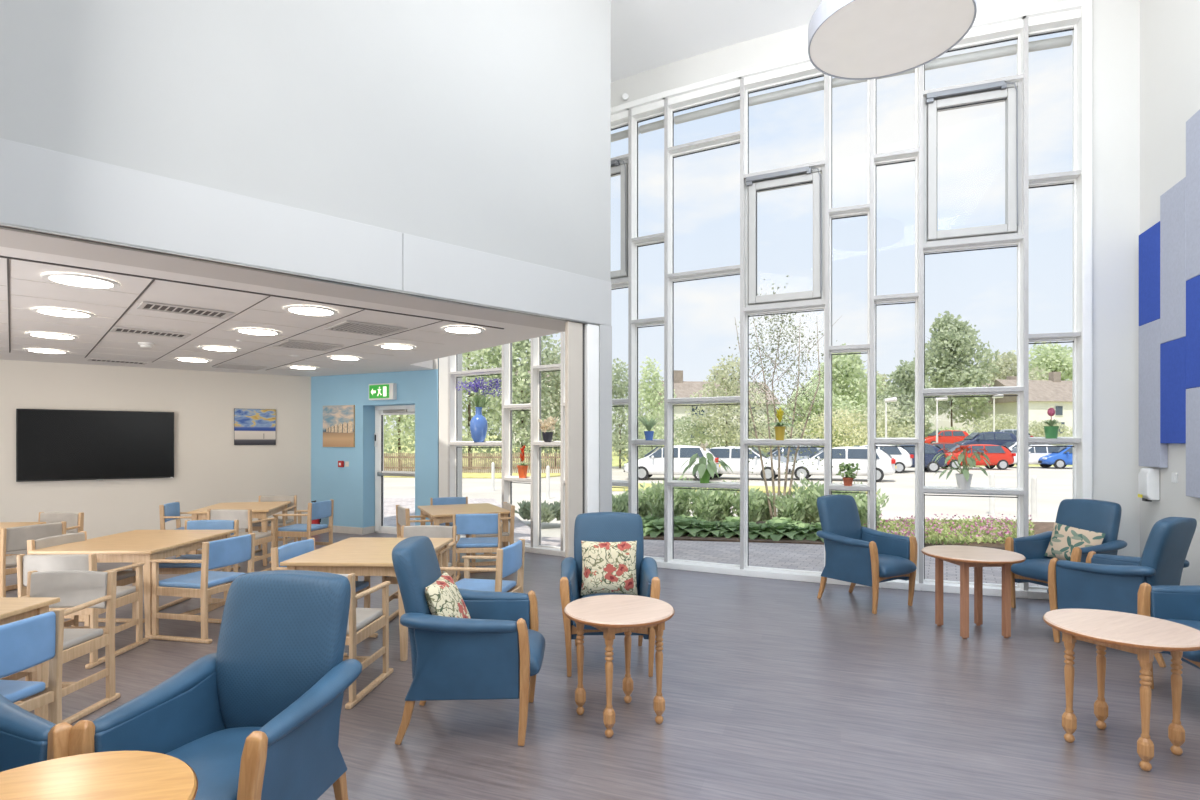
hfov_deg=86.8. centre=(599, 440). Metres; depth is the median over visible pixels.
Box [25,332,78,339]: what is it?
recessed light
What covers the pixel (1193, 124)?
acoustic panel
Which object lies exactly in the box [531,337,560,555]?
window
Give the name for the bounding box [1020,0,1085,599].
window
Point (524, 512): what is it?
bush
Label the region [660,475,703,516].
bush
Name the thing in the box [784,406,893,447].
shrub
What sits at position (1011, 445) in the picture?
car
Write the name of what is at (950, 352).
tree
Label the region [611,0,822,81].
ceiling
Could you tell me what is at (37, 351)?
diffuser
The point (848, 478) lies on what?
potted plant
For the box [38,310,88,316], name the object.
diffuser
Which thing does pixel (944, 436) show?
car
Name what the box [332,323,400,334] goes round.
grille
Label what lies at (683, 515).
hosta
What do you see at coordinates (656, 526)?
hosta
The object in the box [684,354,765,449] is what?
tree
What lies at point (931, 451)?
car
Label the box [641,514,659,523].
hosta
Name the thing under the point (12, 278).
trim
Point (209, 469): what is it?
wall
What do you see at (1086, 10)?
trim
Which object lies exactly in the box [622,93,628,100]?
sensor
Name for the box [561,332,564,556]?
window
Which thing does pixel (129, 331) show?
grille
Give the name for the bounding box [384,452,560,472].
wooden fence
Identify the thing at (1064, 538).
cushion
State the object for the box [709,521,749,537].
hosta
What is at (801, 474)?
bollard
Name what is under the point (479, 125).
wall
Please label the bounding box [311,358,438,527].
wall
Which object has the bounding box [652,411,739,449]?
shrub
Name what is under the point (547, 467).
bollard
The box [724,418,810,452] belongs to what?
shrub
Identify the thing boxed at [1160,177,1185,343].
acoustic panel
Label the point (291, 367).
diffuser
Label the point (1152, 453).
acoustic panel
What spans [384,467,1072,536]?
ground
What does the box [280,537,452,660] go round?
dining table
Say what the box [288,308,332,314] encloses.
diffuser
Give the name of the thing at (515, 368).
house
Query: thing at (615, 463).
bank
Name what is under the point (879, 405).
shrub
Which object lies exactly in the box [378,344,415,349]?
recessed light
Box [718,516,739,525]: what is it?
hosta
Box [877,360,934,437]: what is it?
tree
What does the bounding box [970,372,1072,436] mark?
house
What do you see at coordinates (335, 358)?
diffuser
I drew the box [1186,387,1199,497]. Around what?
acoustic panel
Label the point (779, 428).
potted plant
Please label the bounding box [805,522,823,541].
hosta
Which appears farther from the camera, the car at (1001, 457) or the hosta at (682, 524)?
the car at (1001, 457)
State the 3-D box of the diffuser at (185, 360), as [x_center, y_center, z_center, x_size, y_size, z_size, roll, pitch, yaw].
[-5.743,-1.138,8.960,0.356,0.012,0.356,0,0,-43]
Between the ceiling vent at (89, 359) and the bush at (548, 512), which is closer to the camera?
the ceiling vent at (89, 359)
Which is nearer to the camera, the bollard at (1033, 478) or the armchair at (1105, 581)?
the armchair at (1105, 581)
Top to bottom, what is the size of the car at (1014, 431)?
1.692 m
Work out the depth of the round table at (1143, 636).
3.23 m
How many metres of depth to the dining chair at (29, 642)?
2.92 m
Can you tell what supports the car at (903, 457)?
on the ground at (1054, 485)
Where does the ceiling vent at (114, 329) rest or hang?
in the ceiling at (422, 356)
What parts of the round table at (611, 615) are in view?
leg, leg, leg, leg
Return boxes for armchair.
[0,694,72,771]
[68,570,361,799]
[392,536,544,745]
[560,512,659,676]
[816,495,916,613]
[1005,499,1126,607]
[1047,517,1196,667]
[1137,583,1199,688]
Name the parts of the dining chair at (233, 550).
post, armrest, rail, rail, seat, cross rail, post, rail, cross rail, backrest, post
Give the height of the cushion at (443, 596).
0.365 m
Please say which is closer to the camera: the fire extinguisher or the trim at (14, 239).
the trim at (14, 239)
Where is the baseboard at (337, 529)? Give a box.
[328,525,374,534]
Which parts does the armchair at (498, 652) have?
leg, backrest, arm panel, arm panel, leg, leg, seat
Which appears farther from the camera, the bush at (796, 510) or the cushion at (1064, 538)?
the bush at (796, 510)
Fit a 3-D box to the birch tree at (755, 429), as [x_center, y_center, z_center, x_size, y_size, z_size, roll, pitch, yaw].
[3.365,-0.749,11.859,2.620,4.707,2.531,0,0,0]
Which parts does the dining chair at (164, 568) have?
cross rail, seat, post, backrest, rail, post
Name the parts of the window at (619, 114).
sash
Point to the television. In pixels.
(52, 444)
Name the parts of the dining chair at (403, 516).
post, backrest, post, armrest, armrest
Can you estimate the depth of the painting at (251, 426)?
10.81 m
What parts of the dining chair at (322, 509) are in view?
post, armrest, rail, post, seat, post, cross rail, rail, backrest, post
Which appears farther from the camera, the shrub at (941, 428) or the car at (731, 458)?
the shrub at (941, 428)
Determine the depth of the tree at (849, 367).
64.30 m
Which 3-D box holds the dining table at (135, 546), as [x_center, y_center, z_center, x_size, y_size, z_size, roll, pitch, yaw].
[-4.100,1.240,5.700,0.980,0.721,1.220,0,0,-1]
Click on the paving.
(809, 557)
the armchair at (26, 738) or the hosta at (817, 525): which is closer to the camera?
the armchair at (26, 738)
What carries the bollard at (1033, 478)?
on the ground at (1054, 485)
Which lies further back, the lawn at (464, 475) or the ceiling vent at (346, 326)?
the lawn at (464, 475)
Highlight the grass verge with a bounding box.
[612,483,876,493]
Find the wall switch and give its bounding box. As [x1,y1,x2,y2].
[1171,473,1176,482]
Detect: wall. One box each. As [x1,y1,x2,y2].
[0,0,610,557]
[0,360,310,538]
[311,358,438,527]
[439,0,1139,556]
[599,324,611,511]
[1140,0,1199,585]
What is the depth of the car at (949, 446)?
43.14 m
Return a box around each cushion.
[425,572,470,618]
[581,541,637,594]
[1044,522,1104,560]
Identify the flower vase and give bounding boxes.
[456,377,501,441]
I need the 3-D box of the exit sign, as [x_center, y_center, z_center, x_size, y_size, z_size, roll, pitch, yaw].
[-3.631,-0.822,10.602,0.535,0.268,0.095,0,0,25]
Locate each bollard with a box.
[491,462,494,490]
[546,466,549,498]
[800,472,803,488]
[989,472,994,513]
[1031,475,1036,521]
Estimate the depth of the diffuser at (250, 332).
6.63 m
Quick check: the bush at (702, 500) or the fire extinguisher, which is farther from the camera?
the bush at (702, 500)
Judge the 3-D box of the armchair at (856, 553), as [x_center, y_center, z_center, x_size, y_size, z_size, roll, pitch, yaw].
[2.618,1.080,6.282,0.732,1.047,0.808,0,0,-31]
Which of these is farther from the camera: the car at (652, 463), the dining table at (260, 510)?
the car at (652, 463)
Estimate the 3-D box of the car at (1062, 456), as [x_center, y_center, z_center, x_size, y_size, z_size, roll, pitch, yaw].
[29.735,0.985,40.000,4.045,1.494,2.060,0,0,8]
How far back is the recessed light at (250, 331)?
6.59 m
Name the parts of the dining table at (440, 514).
leg, leg, leg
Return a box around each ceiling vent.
[88,358,147,364]
[110,326,190,338]
[137,301,232,318]
[212,363,267,370]
[272,340,343,350]
[324,320,407,336]
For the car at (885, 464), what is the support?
on the ground at (1054, 485)
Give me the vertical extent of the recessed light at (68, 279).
0.013 m
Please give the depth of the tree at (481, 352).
37.17 m
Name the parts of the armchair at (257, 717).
leg, arm panel, seat, leg, backrest, arm panel, leg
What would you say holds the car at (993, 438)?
on the bank
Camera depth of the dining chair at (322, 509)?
8.34 m
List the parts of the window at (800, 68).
sash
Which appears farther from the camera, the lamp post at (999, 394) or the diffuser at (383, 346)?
the lamp post at (999, 394)
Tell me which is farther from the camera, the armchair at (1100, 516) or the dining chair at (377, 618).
the armchair at (1100, 516)
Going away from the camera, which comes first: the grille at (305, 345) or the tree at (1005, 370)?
the grille at (305, 345)
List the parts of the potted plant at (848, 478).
pot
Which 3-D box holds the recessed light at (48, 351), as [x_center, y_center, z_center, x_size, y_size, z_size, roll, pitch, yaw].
[-7.027,-1.139,8.069,0.444,0.013,0.444,0,0,-43]
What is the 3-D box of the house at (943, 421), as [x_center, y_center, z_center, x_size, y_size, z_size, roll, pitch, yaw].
[53.354,-4.500,88.000,20.800,9.000,8.800,0,0,-6]
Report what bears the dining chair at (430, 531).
on the floor
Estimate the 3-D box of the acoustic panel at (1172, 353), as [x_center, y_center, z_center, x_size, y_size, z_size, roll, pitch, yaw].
[4.953,-0.422,5.455,0.058,0.887,0.446,0,0,21]
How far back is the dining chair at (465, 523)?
7.02 m
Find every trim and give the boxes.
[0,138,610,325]
[0,222,599,325]
[0,228,564,331]
[0,256,503,369]
[0,278,474,371]
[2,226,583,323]
[433,359,437,368]
[583,324,583,512]
[584,324,598,512]
[1081,0,1091,498]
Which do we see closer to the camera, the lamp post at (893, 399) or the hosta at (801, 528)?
the hosta at (801, 528)
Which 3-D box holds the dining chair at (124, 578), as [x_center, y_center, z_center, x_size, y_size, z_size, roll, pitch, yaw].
[-4.330,1.200,5.367,0.620,0.801,0.532,0,0,3]
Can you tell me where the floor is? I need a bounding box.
[6,532,1199,799]
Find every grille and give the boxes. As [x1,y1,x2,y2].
[120,329,179,336]
[149,305,219,316]
[219,365,263,369]
[279,341,336,349]
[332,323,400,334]
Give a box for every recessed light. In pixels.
[24,348,69,353]
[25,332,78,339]
[31,307,95,317]
[41,272,120,288]
[174,358,210,362]
[199,346,240,351]
[234,328,281,335]
[283,305,337,316]
[287,366,317,369]
[328,356,361,360]
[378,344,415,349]
[441,326,484,333]
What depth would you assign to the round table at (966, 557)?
5.17 m
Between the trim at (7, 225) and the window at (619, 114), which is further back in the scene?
the window at (619, 114)
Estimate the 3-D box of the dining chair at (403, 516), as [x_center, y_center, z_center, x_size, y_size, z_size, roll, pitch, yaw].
[-2.184,1.200,7.877,0.620,0.801,0.532,0,0,-30]
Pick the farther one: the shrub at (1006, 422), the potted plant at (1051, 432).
the shrub at (1006, 422)
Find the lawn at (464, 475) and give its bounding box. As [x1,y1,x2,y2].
[384,472,560,477]
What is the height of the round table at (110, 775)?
0.640 m
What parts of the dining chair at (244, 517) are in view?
post, backrest, post, seat, rail, rail, armrest, post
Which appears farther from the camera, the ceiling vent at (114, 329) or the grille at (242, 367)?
the grille at (242, 367)
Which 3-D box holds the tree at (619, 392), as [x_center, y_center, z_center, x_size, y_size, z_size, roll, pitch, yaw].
[1.265,-1.702,39.813,4.494,7.044,4.989,0,0,-8]
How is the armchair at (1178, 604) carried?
on the floor
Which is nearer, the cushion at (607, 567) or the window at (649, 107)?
the cushion at (607, 567)
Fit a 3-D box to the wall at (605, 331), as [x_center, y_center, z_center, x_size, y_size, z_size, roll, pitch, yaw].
[-0.082,0.225,6.460,0.161,2.750,0.420,0,0,-43]
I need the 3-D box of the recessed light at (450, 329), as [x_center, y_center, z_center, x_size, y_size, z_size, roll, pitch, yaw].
[-1.407,-1.139,6.520,0.444,0.013,0.444,0,0,-43]
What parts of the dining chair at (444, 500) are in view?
post, seat, backrest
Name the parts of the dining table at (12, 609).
leg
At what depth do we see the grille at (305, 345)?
7.57 m
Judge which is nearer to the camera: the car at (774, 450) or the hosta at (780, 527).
the hosta at (780, 527)
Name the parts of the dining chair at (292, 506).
cross rail, seat, backrest, post, armrest, post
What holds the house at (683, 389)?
on the bank
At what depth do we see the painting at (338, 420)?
11.03 m
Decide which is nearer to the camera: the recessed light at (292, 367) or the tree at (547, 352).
the recessed light at (292, 367)
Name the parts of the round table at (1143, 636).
leg, leg, leg, leg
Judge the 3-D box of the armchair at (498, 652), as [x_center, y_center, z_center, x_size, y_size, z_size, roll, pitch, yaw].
[-0.723,1.080,3.611,0.808,1.047,0.732,0,0,-1]
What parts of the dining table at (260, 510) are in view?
leg, leg, leg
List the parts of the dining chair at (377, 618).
cross rail, post, cross rail, seat, rail, rail, armrest, post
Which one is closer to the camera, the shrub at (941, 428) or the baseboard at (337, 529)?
the baseboard at (337, 529)
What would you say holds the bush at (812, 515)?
on the soil
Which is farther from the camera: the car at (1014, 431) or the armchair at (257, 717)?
the car at (1014, 431)
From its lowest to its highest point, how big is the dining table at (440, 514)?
0.721 m
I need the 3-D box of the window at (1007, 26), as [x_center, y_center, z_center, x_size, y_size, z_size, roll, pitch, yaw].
[3.922,-1.395,6.779,1.004,5.990,0.370,0,0,20]
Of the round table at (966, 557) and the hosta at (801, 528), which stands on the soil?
the hosta at (801, 528)
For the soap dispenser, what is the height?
0.305 m
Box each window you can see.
[448,354,501,540]
[502,343,530,552]
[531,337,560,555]
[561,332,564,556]
[611,103,639,487]
[626,92,674,567]
[662,71,741,575]
[738,54,826,582]
[825,74,869,586]
[869,68,920,590]
[917,9,1026,597]
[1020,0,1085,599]
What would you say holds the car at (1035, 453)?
on the ground at (1054, 485)
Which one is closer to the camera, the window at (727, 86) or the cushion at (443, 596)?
the cushion at (443, 596)
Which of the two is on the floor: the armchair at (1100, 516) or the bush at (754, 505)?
the armchair at (1100, 516)
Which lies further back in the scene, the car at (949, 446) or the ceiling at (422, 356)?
the car at (949, 446)
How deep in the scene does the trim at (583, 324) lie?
6.18 m
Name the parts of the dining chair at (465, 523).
post, post, cross rail, seat, cross rail, backrest, post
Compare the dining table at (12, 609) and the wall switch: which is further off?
the wall switch
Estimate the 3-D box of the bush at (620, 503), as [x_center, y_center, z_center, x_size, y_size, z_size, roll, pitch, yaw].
[0.382,1.231,12.014,0.724,0.674,0.786,0,0,16]
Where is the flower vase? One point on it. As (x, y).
(478, 425)
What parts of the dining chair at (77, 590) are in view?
rail, cross rail, post, post, cross rail, backrest, seat, rail, rail, armrest, post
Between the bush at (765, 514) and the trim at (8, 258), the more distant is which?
the bush at (765, 514)
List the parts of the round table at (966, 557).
leg, leg, leg, leg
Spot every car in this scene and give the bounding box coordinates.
[624,445,719,480]
[707,446,790,480]
[766,446,822,462]
[788,446,895,481]
[853,445,913,472]
[894,444,947,472]
[925,430,968,443]
[925,443,961,453]
[941,444,1015,469]
[954,432,1016,445]
[992,429,1032,436]
[1001,442,1016,449]
[1008,445,1065,467]
[1038,445,1072,468]
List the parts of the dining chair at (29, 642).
seat, backrest, rail, cross rail, post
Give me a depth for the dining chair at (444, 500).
9.01 m
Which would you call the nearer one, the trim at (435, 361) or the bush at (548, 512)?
the trim at (435, 361)
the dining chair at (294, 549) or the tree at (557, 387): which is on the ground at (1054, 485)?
the tree at (557, 387)
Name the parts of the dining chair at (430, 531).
post, cross rail, rail, post, backrest, post, armrest, post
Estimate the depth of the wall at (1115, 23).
6.27 m
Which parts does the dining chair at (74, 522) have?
seat, backrest, armrest, post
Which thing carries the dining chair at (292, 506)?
on the floor
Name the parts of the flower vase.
flower, flower, flower, flower, flower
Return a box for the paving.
[384,498,1047,586]
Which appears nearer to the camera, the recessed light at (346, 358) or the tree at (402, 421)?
the recessed light at (346, 358)
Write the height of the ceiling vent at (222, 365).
0.012 m
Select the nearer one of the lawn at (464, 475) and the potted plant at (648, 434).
the potted plant at (648, 434)
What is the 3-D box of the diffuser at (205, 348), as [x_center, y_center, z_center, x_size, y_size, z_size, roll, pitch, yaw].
[-4.699,-1.138,7.852,0.356,0.012,0.356,0,0,-43]
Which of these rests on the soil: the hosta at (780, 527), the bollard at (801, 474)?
the hosta at (780, 527)
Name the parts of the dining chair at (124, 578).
post, backrest, rail, post, seat, cross rail, post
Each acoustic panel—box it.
[1139,221,1159,325]
[1139,319,1167,467]
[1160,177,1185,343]
[1160,337,1185,443]
[1186,109,1199,280]
[1186,275,1199,388]
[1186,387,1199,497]
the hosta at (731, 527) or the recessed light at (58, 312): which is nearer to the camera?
the recessed light at (58, 312)
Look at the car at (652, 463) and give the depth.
27.74 m
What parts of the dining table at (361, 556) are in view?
leg, leg, leg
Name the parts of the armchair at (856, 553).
leg, backrest, arm panel, leg, leg, arm panel, seat, rail, seat, leg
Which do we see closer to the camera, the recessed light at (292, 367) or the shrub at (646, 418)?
the recessed light at (292, 367)
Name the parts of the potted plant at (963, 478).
pot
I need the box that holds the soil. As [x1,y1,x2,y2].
[644,520,1053,549]
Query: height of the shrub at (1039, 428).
2.758 m
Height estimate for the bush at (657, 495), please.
0.866 m
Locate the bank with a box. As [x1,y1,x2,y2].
[384,435,1072,466]
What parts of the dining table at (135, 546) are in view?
leg, leg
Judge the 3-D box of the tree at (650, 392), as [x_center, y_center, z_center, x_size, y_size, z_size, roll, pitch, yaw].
[2.689,-1.329,32.957,2.838,6.215,3.067,0,0,6]
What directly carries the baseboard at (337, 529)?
attached to the wall at (351, 488)
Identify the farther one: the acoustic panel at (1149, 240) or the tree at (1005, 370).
the tree at (1005, 370)
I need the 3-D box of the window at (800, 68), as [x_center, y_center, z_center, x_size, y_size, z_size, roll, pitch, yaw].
[2.162,-1.395,7.485,0.998,5.990,0.370,0,0,25]
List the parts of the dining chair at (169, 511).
post, backrest, armrest, post, rail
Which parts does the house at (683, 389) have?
glass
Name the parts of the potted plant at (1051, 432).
pot, flower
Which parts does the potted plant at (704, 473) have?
pot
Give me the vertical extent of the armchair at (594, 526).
1.047 m
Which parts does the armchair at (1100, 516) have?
leg, rail, seat, arm panel, seat, leg, backrest, arm panel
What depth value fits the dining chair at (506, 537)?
7.85 m
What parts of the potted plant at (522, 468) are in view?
flower, pot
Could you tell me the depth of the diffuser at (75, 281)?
4.52 m
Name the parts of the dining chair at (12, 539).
post, cross rail, cross rail, seat, backrest, post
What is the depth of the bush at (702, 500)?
11.78 m
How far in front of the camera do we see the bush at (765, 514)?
12.14 m
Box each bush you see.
[515,500,541,520]
[530,500,559,522]
[550,500,560,520]
[612,490,640,512]
[615,486,652,516]
[640,480,679,518]
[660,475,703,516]
[686,487,722,521]
[705,479,739,521]
[725,487,763,522]
[749,488,777,521]
[767,489,813,523]
[792,477,832,523]
[819,481,865,498]
[843,488,888,526]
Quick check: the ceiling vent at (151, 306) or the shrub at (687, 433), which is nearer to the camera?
the ceiling vent at (151, 306)
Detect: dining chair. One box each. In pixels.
[0,521,65,596]
[0,570,120,723]
[0,608,63,723]
[6,512,83,590]
[16,553,148,668]
[27,531,144,625]
[145,533,254,643]
[159,501,206,558]
[159,520,238,611]
[207,509,275,570]
[245,495,296,552]
[269,499,333,563]
[271,538,377,655]
[339,573,392,708]
[382,525,456,621]
[396,505,448,562]
[430,497,471,555]
[440,539,524,592]
[453,513,502,581]
[466,502,514,572]
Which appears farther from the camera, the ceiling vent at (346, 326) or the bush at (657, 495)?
the bush at (657, 495)
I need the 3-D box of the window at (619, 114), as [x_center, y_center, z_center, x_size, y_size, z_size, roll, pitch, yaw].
[0.214,-1.395,8.531,0.576,5.990,0.370,0,0,31]
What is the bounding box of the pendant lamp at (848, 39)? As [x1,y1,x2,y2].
[808,0,976,79]
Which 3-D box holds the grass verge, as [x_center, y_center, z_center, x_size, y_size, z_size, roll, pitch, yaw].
[4.250,1.695,23.250,10.242,0.050,3.951,0,0,9]
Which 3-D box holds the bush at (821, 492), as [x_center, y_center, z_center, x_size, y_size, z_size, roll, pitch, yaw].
[4.339,1.130,11.493,0.783,0.852,0.813,0,0,-17]
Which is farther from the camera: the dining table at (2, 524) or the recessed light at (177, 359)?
the recessed light at (177, 359)
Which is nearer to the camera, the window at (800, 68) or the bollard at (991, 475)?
the window at (800, 68)
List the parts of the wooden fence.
rail, rail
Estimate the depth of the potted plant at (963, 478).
6.70 m
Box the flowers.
[864,513,1032,540]
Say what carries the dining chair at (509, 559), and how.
on the floor
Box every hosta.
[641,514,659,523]
[643,518,678,537]
[662,516,713,536]
[679,514,705,524]
[683,521,726,537]
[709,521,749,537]
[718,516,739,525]
[731,521,775,538]
[759,519,806,540]
[762,517,805,524]
[782,523,820,539]
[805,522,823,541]
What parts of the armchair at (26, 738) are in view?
arm panel, leg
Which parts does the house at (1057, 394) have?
glass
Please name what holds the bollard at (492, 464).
on the ground at (1054, 485)
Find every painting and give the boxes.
[234,408,275,444]
[323,405,354,446]
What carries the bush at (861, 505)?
on the soil
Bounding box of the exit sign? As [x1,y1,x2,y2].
[369,383,396,399]
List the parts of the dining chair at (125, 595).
post, backrest, rail, cross rail, post, cross rail, post, rail, rail, armrest, seat, post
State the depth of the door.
11.04 m
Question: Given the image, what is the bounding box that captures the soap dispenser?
[1138,468,1159,501]
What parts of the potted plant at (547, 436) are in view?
pot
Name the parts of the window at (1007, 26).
sash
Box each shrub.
[612,418,661,456]
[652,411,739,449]
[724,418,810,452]
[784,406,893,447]
[838,399,927,446]
[925,426,978,434]
[961,413,1042,435]
[1029,420,1072,445]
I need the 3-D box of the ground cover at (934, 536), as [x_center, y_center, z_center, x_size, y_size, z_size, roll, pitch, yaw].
[6.247,1.511,11.077,4.240,0.177,2.773,0,0,0]
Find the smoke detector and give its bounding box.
[138,342,153,347]
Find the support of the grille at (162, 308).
attached to the ceiling vent at (151, 306)
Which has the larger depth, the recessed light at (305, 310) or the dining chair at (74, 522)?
the dining chair at (74, 522)
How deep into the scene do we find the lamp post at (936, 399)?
45.94 m
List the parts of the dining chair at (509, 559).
post, armrest, armrest, seat, post, backrest, cross rail, post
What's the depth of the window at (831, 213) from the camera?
7.15 m
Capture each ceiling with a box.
[0,246,561,376]
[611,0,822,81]
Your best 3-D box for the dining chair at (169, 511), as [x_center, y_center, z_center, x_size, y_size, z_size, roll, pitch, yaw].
[-5.287,1.200,8.241,0.620,0.801,0.532,0,0,-14]
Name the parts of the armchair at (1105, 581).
leg, leg, arm panel, arm panel, leg, backrest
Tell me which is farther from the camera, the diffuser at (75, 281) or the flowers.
the flowers
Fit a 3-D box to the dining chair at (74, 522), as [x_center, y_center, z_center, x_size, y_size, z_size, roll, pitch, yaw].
[-6.075,1.200,6.871,0.532,0.801,0.620,0,0,6]
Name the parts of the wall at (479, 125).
panel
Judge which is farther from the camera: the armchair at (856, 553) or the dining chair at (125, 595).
the armchair at (856, 553)
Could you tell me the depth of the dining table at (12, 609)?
3.44 m
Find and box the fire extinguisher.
[311,500,320,523]
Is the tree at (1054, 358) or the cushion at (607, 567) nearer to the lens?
the cushion at (607, 567)
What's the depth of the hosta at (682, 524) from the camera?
10.91 m
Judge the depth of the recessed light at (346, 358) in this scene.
8.72 m
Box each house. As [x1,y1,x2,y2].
[512,368,612,443]
[654,370,780,446]
[910,376,1016,433]
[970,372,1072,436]
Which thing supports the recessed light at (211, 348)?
in the ceiling at (422, 356)
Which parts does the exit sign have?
green panel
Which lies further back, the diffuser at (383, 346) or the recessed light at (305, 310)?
the diffuser at (383, 346)
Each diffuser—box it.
[29,350,64,352]
[31,334,72,338]
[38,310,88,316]
[49,276,112,287]
[178,359,206,361]
[204,347,235,350]
[239,330,276,334]
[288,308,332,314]
[291,367,314,368]
[332,357,357,359]
[382,345,411,348]
[445,327,479,332]
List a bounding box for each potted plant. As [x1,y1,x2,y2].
[513,445,529,477]
[538,416,557,441]
[635,416,658,439]
[680,442,732,482]
[766,407,795,439]
[836,462,859,485]
[932,445,989,488]
[1043,408,1058,438]
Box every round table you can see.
[0,751,197,799]
[564,595,674,737]
[921,545,1025,638]
[1043,609,1199,770]
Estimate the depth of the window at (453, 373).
10.04 m
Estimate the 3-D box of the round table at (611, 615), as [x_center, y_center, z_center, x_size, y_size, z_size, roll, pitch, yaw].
[0.110,1.280,3.660,0.636,0.640,0.636,0,0,-1]
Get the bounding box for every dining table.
[0,522,45,527]
[0,597,59,714]
[28,530,235,635]
[188,501,290,565]
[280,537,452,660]
[418,503,509,558]
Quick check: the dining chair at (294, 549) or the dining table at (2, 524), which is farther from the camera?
the dining table at (2, 524)
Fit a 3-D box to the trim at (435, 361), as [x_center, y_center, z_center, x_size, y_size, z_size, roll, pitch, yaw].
[-3.315,-2.952,10.508,1.575,3.596,0.009,0,0,25]
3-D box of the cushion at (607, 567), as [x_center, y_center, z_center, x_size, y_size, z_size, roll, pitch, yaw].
[0.068,0.945,4.735,0.420,0.388,0.166,0,0,0]
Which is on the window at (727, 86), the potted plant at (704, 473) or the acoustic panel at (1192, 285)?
the potted plant at (704, 473)
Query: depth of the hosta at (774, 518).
11.16 m
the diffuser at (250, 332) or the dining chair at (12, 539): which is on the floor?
the dining chair at (12, 539)
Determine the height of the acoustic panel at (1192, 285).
0.891 m
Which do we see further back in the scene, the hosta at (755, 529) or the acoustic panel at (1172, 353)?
the hosta at (755, 529)
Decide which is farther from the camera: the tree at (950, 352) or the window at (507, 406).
the tree at (950, 352)
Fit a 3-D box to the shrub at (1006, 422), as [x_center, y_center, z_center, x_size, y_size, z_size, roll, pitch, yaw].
[40.034,-1.142,64.030,7.740,3.300,8.146,0,0,0]
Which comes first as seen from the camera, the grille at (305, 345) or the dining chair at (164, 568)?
the dining chair at (164, 568)
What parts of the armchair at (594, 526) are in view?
leg, arm panel, seat, backrest, seat, rail, leg, arm panel, leg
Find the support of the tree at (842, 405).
on the bank
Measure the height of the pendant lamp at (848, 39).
1.754 m
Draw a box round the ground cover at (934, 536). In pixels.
[877,515,1034,544]
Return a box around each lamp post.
[884,397,896,437]
[935,396,947,442]
[992,394,1003,431]
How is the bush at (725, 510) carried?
on the soil
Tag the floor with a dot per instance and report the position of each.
(772, 689)
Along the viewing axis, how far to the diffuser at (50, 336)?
6.88 m
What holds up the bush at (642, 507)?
on the soil
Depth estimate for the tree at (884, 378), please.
76.77 m
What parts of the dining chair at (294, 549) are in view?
post, armrest, backrest, seat, post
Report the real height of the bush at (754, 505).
0.716 m
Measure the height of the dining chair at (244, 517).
0.801 m
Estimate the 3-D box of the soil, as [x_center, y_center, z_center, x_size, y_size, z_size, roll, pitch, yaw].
[6.008,1.660,11.207,12.437,0.100,3.552,0,0,8]
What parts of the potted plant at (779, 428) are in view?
pot, flower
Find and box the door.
[374,405,414,533]
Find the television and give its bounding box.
[16,409,173,481]
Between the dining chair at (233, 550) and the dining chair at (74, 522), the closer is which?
the dining chair at (233, 550)
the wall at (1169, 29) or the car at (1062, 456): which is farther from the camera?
the car at (1062, 456)
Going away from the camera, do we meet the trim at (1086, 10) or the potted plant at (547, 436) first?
the trim at (1086, 10)
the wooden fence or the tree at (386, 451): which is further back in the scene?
the tree at (386, 451)
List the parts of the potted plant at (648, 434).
pot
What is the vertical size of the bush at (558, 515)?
0.439 m
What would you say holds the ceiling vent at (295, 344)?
in the ceiling at (422, 356)
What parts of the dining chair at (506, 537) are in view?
post, rail, seat, rail, backrest, post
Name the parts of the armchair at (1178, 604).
leg, arm panel, seat, seat, rail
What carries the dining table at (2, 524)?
on the floor
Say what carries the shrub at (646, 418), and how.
on the bank
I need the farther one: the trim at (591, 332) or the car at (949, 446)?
the car at (949, 446)
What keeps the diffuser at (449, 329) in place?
attached to the recessed light at (450, 329)
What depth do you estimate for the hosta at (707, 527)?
10.79 m
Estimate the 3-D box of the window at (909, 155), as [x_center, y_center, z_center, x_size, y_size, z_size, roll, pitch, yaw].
[3.244,-1.395,7.028,0.525,5.990,0.370,0,0,20]
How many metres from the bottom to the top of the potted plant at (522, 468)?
0.488 m
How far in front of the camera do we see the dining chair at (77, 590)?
3.88 m
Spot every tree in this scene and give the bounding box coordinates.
[384,409,414,470]
[384,416,401,465]
[408,340,530,469]
[464,333,560,466]
[516,338,560,466]
[612,358,649,467]
[624,356,676,457]
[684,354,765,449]
[710,275,845,518]
[764,381,858,446]
[795,343,887,443]
[853,372,912,436]
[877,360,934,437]
[908,311,1002,426]
[982,350,1048,382]
[1029,341,1072,380]
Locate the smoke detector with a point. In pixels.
(142, 344)

